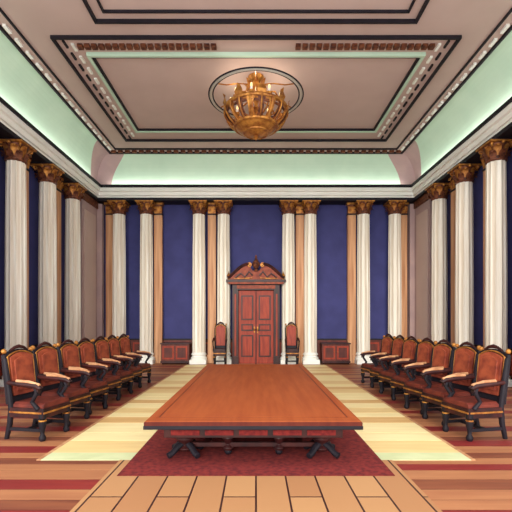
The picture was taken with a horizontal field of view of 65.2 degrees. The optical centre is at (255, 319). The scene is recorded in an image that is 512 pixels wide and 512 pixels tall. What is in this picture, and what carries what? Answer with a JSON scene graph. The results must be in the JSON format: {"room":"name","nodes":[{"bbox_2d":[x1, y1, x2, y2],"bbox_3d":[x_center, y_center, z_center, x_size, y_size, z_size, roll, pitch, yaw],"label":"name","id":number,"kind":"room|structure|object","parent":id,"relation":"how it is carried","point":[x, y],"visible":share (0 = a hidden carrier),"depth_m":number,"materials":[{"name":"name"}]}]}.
{"room":"formal meeting room","nodes":[
{"label":"formal meeting room","id":0,"kind":"room"},
{"bbox_2d":[0,147,64,347],"bbox_3d":[-6.400,-2.175,9.650,0.200,7.550,10.900,0,0,0],"label":"wall","id":1,"kind":"structure","parent":0,"point":[33,182],"depth_m":11.28,"materials":[{"name":"blue paint"}]},
{"bbox_2d":[0,341,63,378],"bbox_3d":[-6.260,1.150,9.625,0.080,0.900,10.850,0,0,0],"label":"baseboard","id":2,"kind":"structure","parent":1,"relation":"attached to","point":[36,345],"depth_m":9.79,"materials":[{"name":"brown wood"}]},
{"bbox_2d":[0,0,511,151],"bbox_3d":[0.000,-6.025,9.750,13.000,0.150,11.100,0,0,0],"label":"ceiling","id":3,"kind":"structure","parent":0,"point":[156,92],"depth_m":9.31,"materials":[{"name":"paint"}]},
{"bbox_2d":[0,31,511,183],"bbox_3d":[0.000,-5.395,9.425,11.700,1.110,10.450,0,0,0],"label":"cove","id":4,"kind":"structure","parent":3,"relation":"attached to","point":[22,87],"depth_m":13.70,"materials":[{"name":"green paint"}]},
{"bbox_2d":[50,35,461,141],"bbox_3d":[0.000,-5.910,10.775,8.600,0.080,4.850,0,0,0],"label":"trim","id":5,"kind":"structure","parent":3,"relation":"attached to","point":[419,56],"depth_m":8.88,"materials":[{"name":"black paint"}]},
{"bbox_2d":[0,8,511,153],"bbox_3d":[0.000,-5.910,9.200,10.400,0.080,10.000,0,0,0],"label":"trim","id":6,"kind":"structure","parent":3,"relation":"attached to","point":[17,41],"depth_m":11.67,"materials":[{"name":"brown metal"}]},
{"bbox_2d":[208,66,303,139],"bbox_3d":[0.000,-5.175,9.800,2.329,1.540,2.329,0,0,3],"label":"chandelier","id":7,"kind":"object","parent":3,"relation":"hanging from","point":[255,125],"visible":1,"depth_m":9.39,"materials":[{"name":"brown metal"}]},
{"bbox_2d":[82,0,429,23],"bbox_3d":[0.000,-5.915,6.275,6.400,0.070,3.350,0,0,0],"label":"trim","id":8,"kind":"structure","parent":3,"relation":"attached to","point":[104,11],"depth_m":7.70,"materials":[{"name":"paint"}]},
{"bbox_2d":[0,363,511,511],"bbox_3d":[0.000,1.673,8.650,13.000,0.153,13.300,0,0,0],"label":"floor","id":9,"kind":"structure","parent":0,"point":[27,483],"depth_m":4.39,"materials":[{"name":"beige wood"}]},
{"bbox_2d":[0,138,36,386],"bbox_3d":[-5.910,-1.377,9.850,0.701,5.947,0.705,0,0,0],"label":"column","id":10,"kind":"structure","parent":9,"relation":"on","point":[16,154],"depth_m":9.66,"materials":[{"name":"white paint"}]},
{"bbox_2d":[26,155,31,347],"bbox_3d":[-6.045,-1.377,10.350,0.340,5.947,0.440,0,0,0],"label":"pilaster","id":11,"kind":"object","parent":9,"relation":"on","point":[29,160],"visible":0.18,"depth_m":10.43,"materials":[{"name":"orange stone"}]},
{"bbox_2d":[1,344,71,441],"bbox_3d":[-3.049,0.971,5.561,0.685,1.264,0.658,0,0,12],"label":"armchair","id":12,"kind":"object","parent":9,"relation":"on","point":[22,388],"visible":1,"depth_m":5.43,"materials":[{"name":"dark wood"},{"name":"leather"},{"name":"fabric"}]},
{"bbox_2d":[30,162,64,345],"bbox_3d":[-5.910,-1.377,11.350,0.701,5.947,0.705,0,0,0],"label":"column","id":13,"kind":"structure","parent":9,"relation":"on","point":[49,173],"depth_m":11.17,"materials":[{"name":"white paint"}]},
{"bbox_2d":[56,176,63,344],"bbox_3d":[-6.045,-1.377,12.100,0.340,5.947,0.440,0,0,0],"label":"pilaster","id":14,"kind":"object","parent":9,"relation":"on","point":[59,186],"visible":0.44,"depth_m":12.10,"materials":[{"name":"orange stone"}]},
{"bbox_2d":[31,341,91,425],"bbox_3d":[-3.069,0.971,6.301,0.685,1.264,0.658,0,0,12],"label":"armchair","id":15,"kind":"object","parent":9,"relation":"on","point":[47,357],"visible":0.66,"depth_m":6.31,"materials":[{"name":"dark wood"},{"name":"leather"},{"name":"fabric"}]},
{"bbox_2d":[61,182,86,342],"bbox_3d":[-5.910,-1.377,12.900,0.701,5.947,0.705,0,0,0],"label":"column","id":16,"kind":"structure","parent":9,"relation":"on","point":[73,192],"depth_m":12.71,"materials":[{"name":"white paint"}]},
{"bbox_2d":[56,339,109,414],"bbox_3d":[-3.049,0.971,7.040,0.685,1.264,0.658,0,0,12],"label":"armchair","id":17,"kind":"object","parent":9,"relation":"on","point":[69,353],"visible":0.69,"depth_m":7.04,"materials":[{"name":"dark wood"},{"name":"leather"},{"name":"fabric"}]},
{"bbox_2d":[80,192,103,340],"bbox_3d":[-5.957,-1.371,14.258,0.515,5.937,1.515,0,0,0],"label":"pier","id":18,"kind":"object","parent":9,"relation":"on","point":[91,211],"visible":0.53,"depth_m":14.30,"materials":[{"name":"paint"}]},
{"bbox_2d":[77,337,121,404],"bbox_3d":[-3.069,0.971,7.780,0.685,1.264,0.658,0,0,12],"label":"armchair","id":19,"kind":"object","parent":9,"relation":"on","point":[87,349],"visible":0.5,"depth_m":7.83,"materials":[{"name":"dark wood"},{"name":"leather"},{"name":"fabric"}]},
{"bbox_2d":[104,202,112,337],"bbox_3d":[-5.430,-1.377,14.885,0.400,5.947,0.260,0,0,0],"label":"pilaster","id":20,"kind":"object","parent":9,"relation":"on","point":[109,217],"visible":0.56,"depth_m":14.84,"materials":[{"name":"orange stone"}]},
{"bbox_2d":[92,336,133,396],"bbox_3d":[-3.049,0.971,8.521,0.685,1.264,0.658,0,0,12],"label":"armchair","id":21,"kind":"object","parent":9,"relation":"on","point":[102,348],"visible":0.52,"depth_m":8.54,"materials":[{"name":"brown leather"}]},
{"bbox_2d":[107,199,130,336],"bbox_3d":[-5.030,-1.377,14.710,0.701,5.947,0.705,0,0,0],"label":"column","id":22,"kind":"structure","parent":9,"relation":"on","point":[119,207],"depth_m":14.52,"materials":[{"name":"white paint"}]},
{"bbox_2d":[105,335,142,390],"bbox_3d":[-3.069,0.971,9.261,0.685,1.264,0.658,0,0,12],"label":"armchair","id":23,"kind":"object","parent":9,"relation":"on","point":[114,343],"visible":0.61,"depth_m":9.31,"materials":[{"name":"brown leather"}]},
{"bbox_2d":[118,334,151,384],"bbox_3d":[-3.049,0.971,10.001,0.685,1.264,0.658,0,0,12],"label":"armchair","id":24,"kind":"object","parent":9,"relation":"on","point":[125,344],"visible":0.56,"depth_m":10.05,"materials":[{"name":"brown leather"}]},
{"bbox_2d":[135,199,155,363],"bbox_3d":[-4.030,-1.377,14.710,0.701,5.947,0.705,0,0,0],"label":"column","id":25,"kind":"structure","parent":9,"relation":"on","point":[146,209],"depth_m":14.52,"materials":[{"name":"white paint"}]},
{"bbox_2d":[153,202,163,362],"bbox_3d":[-3.640,-1.377,14.885,0.400,5.947,0.260,0,0,0],"label":"pilaster","id":26,"kind":"object","parent":9,"relation":"on","point":[158,213],"visible":0.84,"depth_m":14.84,"materials":[{"name":"orange wood"}]},
{"bbox_2d":[160,342,190,363],"bbox_3d":[-2.920,1.212,14.573,1.060,0.770,0.454,0,0,0],"label":"sideboard","id":27,"kind":"object","parent":9,"relation":"on","point":[171,352],"visible":0.92,"depth_m":14.38,"materials":[{"name":"brown wood"}]},
{"bbox_2d":[188,199,207,363],"bbox_3d":[-2.100,-1.377,14.710,0.701,5.947,0.705,0,0,0],"label":"column","id":28,"kind":"structure","parent":9,"relation":"on","point":[198,206],"depth_m":14.51,"materials":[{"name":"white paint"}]},
{"bbox_2d":[207,202,216,362],"bbox_3d":[-1.640,-1.377,14.885,0.400,5.947,0.260,0,0,0],"label":"pilaster","id":29,"kind":"object","parent":9,"relation":"on","point":[211,213],"visible":0.81,"depth_m":14.84,"materials":[{"name":"orange wood"}]},
{"bbox_2d":[214,199,232,363],"bbox_3d":[-1.190,-1.377,14.710,0.701,5.947,0.705,0,0,0],"label":"column","id":30,"kind":"structure","parent":9,"relation":"on","point":[223,206],"depth_m":14.52,"materials":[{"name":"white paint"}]},
{"bbox_2d":[70,460,441,511],"bbox_3d":[0.000,1.596,3.275,3.100,0.008,2.550,0,0,0],"label":"tiles","id":31,"kind":"object","parent":9,"relation":"on","point":[112,493],"visible":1,"depth_m":3.65,"materials":[{"name":"brown wood"}]},
{"bbox_2d":[37,365,474,459],"bbox_3d":[0.000,1.595,9.375,5.000,0.010,9.650,0,0,0],"label":"inlay","id":32,"kind":"object","parent":9,"relation":"on","point":[391,434],"visible":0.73,"depth_m":5.81,"materials":[{"name":"yellow wood"}]},
{"bbox_2d":[212,322,226,363],"bbox_3d":[-1.240,0.827,13.840,0.514,1.542,0.548,0,0,0],"label":"chair","id":33,"kind":"object","parent":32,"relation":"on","point":[219,342],"visible":0.94,"depth_m":13.99,"materials":[{"name":"brown wood"}]},
{"bbox_2d":[117,430,394,475],"bbox_3d":[0.000,1.589,7.040,2.840,0.004,5.920,0,0,0],"label":"rug","id":34,"kind":"object","parent":32,"relation":"on","point":[356,458],"visible":0.36,"depth_m":4.52,"materials":[{"name":"carpet"}]},
{"bbox_2d":[143,364,362,458],"bbox_3d":[-0.030,1.335,7.035,2.348,0.504,5.542,0,0,0],"label":"conference table","id":35,"kind":"object","parent":34,"relation":"on","point":[278,402],"visible":1,"depth_m":4.79,"materials":[{"name":"brown wood"}]},
{"bbox_2d":[285,322,299,363],"bbox_3d":[1.240,0.827,13.840,0.514,1.542,0.548,0,0,0],"label":"chair","id":36,"kind":"object","parent":32,"relation":"on","point":[292,342],"visible":0.91,"depth_m":13.99,"materials":[{"name":"brown wood"}]},
{"bbox_2d":[279,199,297,363],"bbox_3d":[1.190,-1.377,14.710,0.701,5.947,0.705,0,0,0],"label":"column","id":37,"kind":"structure","parent":9,"relation":"on","point":[288,206],"depth_m":14.52,"materials":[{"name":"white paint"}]},
{"bbox_2d":[295,202,303,362],"bbox_3d":[1.630,-1.377,14.885,0.400,5.947,0.260,0,0,0],"label":"pilaster","id":38,"kind":"object","parent":9,"relation":"on","point":[299,214],"visible":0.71,"depth_m":14.84,"materials":[{"name":"orange wood"}]},
{"bbox_2d":[301,199,320,363],"bbox_3d":[2.000,-1.377,14.710,0.701,5.947,0.705,0,0,0],"label":"column","id":39,"kind":"structure","parent":9,"relation":"on","point":[310,206],"depth_m":14.51,"materials":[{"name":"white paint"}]},
{"bbox_2d":[320,342,350,363],"bbox_3d":[2.880,1.212,14.573,1.060,0.770,0.454,0,0,0],"label":"sideboard","id":40,"kind":"object","parent":9,"relation":"on","point":[330,352],"visible":1,"depth_m":14.38,"materials":[{"name":"brown wood"}]},
{"bbox_2d":[346,202,356,362],"bbox_3d":[3.560,-1.377,14.885,0.400,5.947,0.260,0,0,0],"label":"pilaster","id":41,"kind":"object","parent":9,"relation":"on","point":[351,213],"visible":0.84,"depth_m":14.85,"materials":[{"name":"orange wood"}]},
{"bbox_2d":[354,199,374,363],"bbox_3d":[3.950,-1.377,14.710,0.701,5.947,0.705,0,0,0],"label":"column","id":42,"kind":"structure","parent":9,"relation":"on","point":[363,206],"depth_m":14.52,"materials":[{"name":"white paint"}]},
{"bbox_2d":[360,334,393,384],"bbox_3d":[3.049,0.971,10.001,0.685,1.264,0.658,0,0,-12],"label":"armchair","id":43,"kind":"object","parent":9,"relation":"on","point":[386,344],"visible":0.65,"depth_m":10.05,"materials":[{"name":"dark wood"},{"name":"leather"}]},
{"bbox_2d":[369,335,406,390],"bbox_3d":[3.069,0.971,9.261,0.685,1.264,0.658,0,0,-12],"label":"armchair","id":44,"kind":"object","parent":9,"relation":"on","point":[397,343],"visible":0.57,"depth_m":9.31,"materials":[{"name":"dark wood"},{"name":"leather"},{"name":"light wood"}]},
{"bbox_2d":[383,199,406,336],"bbox_3d":[5.100,-1.377,14.710,0.701,5.947,0.705,0,0,0],"label":"column","id":45,"kind":"structure","parent":9,"relation":"on","point":[395,207],"depth_m":14.52,"materials":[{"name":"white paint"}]},
{"bbox_2d":[378,336,419,396],"bbox_3d":[3.049,0.971,8.521,0.685,1.264,0.658,0,0,-12],"label":"armchair","id":46,"kind":"object","parent":9,"relation":"on","point":[409,348],"visible":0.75,"depth_m":8.54,"materials":[{"name":"dark wood"},{"name":"leather"},{"name":"light wood"}]},
{"bbox_2d":[401,202,408,337],"bbox_3d":[5.470,-1.377,14.885,0.400,5.947,0.260,0,0,0],"label":"pilaster","id":47,"kind":"object","parent":9,"relation":"on","point":[404,214],"visible":0.5,"depth_m":14.84,"materials":[{"name":"orange wood"}]},
{"bbox_2d":[390,337,434,404],"bbox_3d":[3.069,0.971,7.780,0.685,1.264,0.658,0,0,-12],"label":"armchair","id":48,"kind":"object","parent":9,"relation":"on","point":[424,349],"visible":0.61,"depth_m":7.83,"materials":[{"name":"dark wood"},{"name":"leather"},{"name":"light wood"}]},
{"bbox_2d":[408,192,431,340],"bbox_3d":[5.957,-1.371,14.258,0.515,5.937,1.515,0,0,0],"label":"pier","id":49,"kind":"object","parent":9,"relation":"on","point":[420,211],"visible":0.53,"depth_m":14.30,"materials":[{"name":"paint"}]},
{"bbox_2d":[402,339,455,414],"bbox_3d":[3.049,0.971,7.040,0.685,1.264,0.658,0,0,-12],"label":"armchair","id":50,"kind":"object","parent":9,"relation":"on","point":[442,353],"visible":0.71,"depth_m":7.04,"materials":[{"name":"dark wood"},{"name":"leather"},{"name":"light wood"}]},
{"bbox_2d":[425,182,450,342],"bbox_3d":[5.910,-1.377,12.900,0.701,5.947,0.705,0,0,0],"label":"column","id":51,"kind":"structure","parent":9,"relation":"on","point":[438,192],"depth_m":12.71,"materials":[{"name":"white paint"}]},
{"bbox_2d":[420,341,480,425],"bbox_3d":[3.069,0.971,6.301,0.685,1.264,0.658,0,0,-12],"label":"armchair","id":52,"kind":"object","parent":9,"relation":"on","point":[464,357],"visible":0.64,"depth_m":6.31,"materials":[{"name":"dark wood"},{"name":"leather"},{"name":"light wood"}]},
{"bbox_2d":[448,176,455,344],"bbox_3d":[6.045,-1.377,12.100,0.340,5.947,0.440,0,0,0],"label":"pilaster","id":53,"kind":"object","parent":9,"relation":"on","point":[452,186],"visible":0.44,"depth_m":12.10,"materials":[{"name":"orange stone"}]},
{"bbox_2d":[447,162,481,345],"bbox_3d":[5.910,-1.377,11.350,0.701,5.947,0.705,0,0,0],"label":"column","id":54,"kind":"structure","parent":9,"relation":"on","point":[462,173],"depth_m":11.17,"materials":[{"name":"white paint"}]},
{"bbox_2d":[440,344,510,441],"bbox_3d":[3.049,0.971,5.561,0.685,1.264,0.658,0,0,-12],"label":"armchair","id":55,"kind":"object","parent":9,"relation":"on","point":[489,388],"visible":1,"depth_m":5.43,"materials":[{"name":"dark wood"},{"name":"leather"},{"name":"light wood"}]},
{"bbox_2d":[480,155,485,347],"bbox_3d":[6.045,-1.377,10.350,0.340,5.947,0.440,0,0,0],"label":"pilaster","id":56,"kind":"object","parent":9,"relation":"on","point":[482,160],"visible":0.18,"depth_m":10.43,"materials":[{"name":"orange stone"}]},
{"bbox_2d":[475,138,511,386],"bbox_3d":[5.910,-1.377,9.850,0.701,5.947,0.705,0,0,0],"label":"column","id":57,"kind":"structure","parent":9,"relation":"on","point":[495,154],"depth_m":9.66,"materials":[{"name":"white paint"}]},
{"bbox_2d":[104,205,407,338],"bbox_3d":[0.000,-2.175,15.200,13.000,7.550,0.200,0,0,0],"label":"wall","id":58,"kind":"structure","parent":0,"point":[254,229],"depth_m":15.10,"materials":[{"name":"blue paint"}]},
{"bbox_2d":[0,97,511,204],"bbox_3d":[0.000,-4.610,9.650,12.600,0.520,10.900,0,0,0],"label":"trim","id":59,"kind":"structure","parent":58,"relation":"attached to","point":[13,124],"depth_m":14.37,"materials":[{"name":"white paint"}]},
{"bbox_2d":[226,255,285,363],"bbox_3d":[0.000,-0.382,14.675,2.160,3.957,0.730,0,0,0],"label":"door frame","id":60,"kind":"structure","parent":58,"relation":"attached to","point":[243,278],"depth_m":14.52,"materials":[{"name":"dark wood"},{"name":"wood"}]},
{"bbox_2d":[239,291,272,363],"bbox_3d":[0.000,0.259,14.660,1.280,2.677,0.180,0,0,0],"label":"door","id":61,"kind":"structure","parent":60,"relation":"attached to","point":[255,307],"depth_m":14.64,"materials":[{"name":"brown wood"}]},
{"bbox_2d":[130,339,381,362],"bbox_3d":[0.000,1.150,15.060,12.600,0.900,0.080,0,0,0],"label":"baseboard","id":62,"kind":"structure","parent":58,"relation":"attached to","point":[375,344],"depth_m":15.04,"materials":[{"name":"brown wood"}]},
{"bbox_2d":[447,147,511,347],"bbox_3d":[6.400,-2.175,9.650,0.200,7.550,10.900,0,0,0],"label":"wall","id":63,"kind":"structure","parent":0,"point":[478,182],"depth_m":11.28,"materials":[{"name":"blue paint"}]},
{"bbox_2d":[448,341,511,378],"bbox_3d":[6.260,1.150,9.625,0.080,0.900,10.850,0,0,0],"label":"baseboard","id":64,"kind":"structure","parent":63,"relation":"attached to","point":[475,345],"depth_m":9.79,"materials":[{"name":"brown wood"}]}
]}

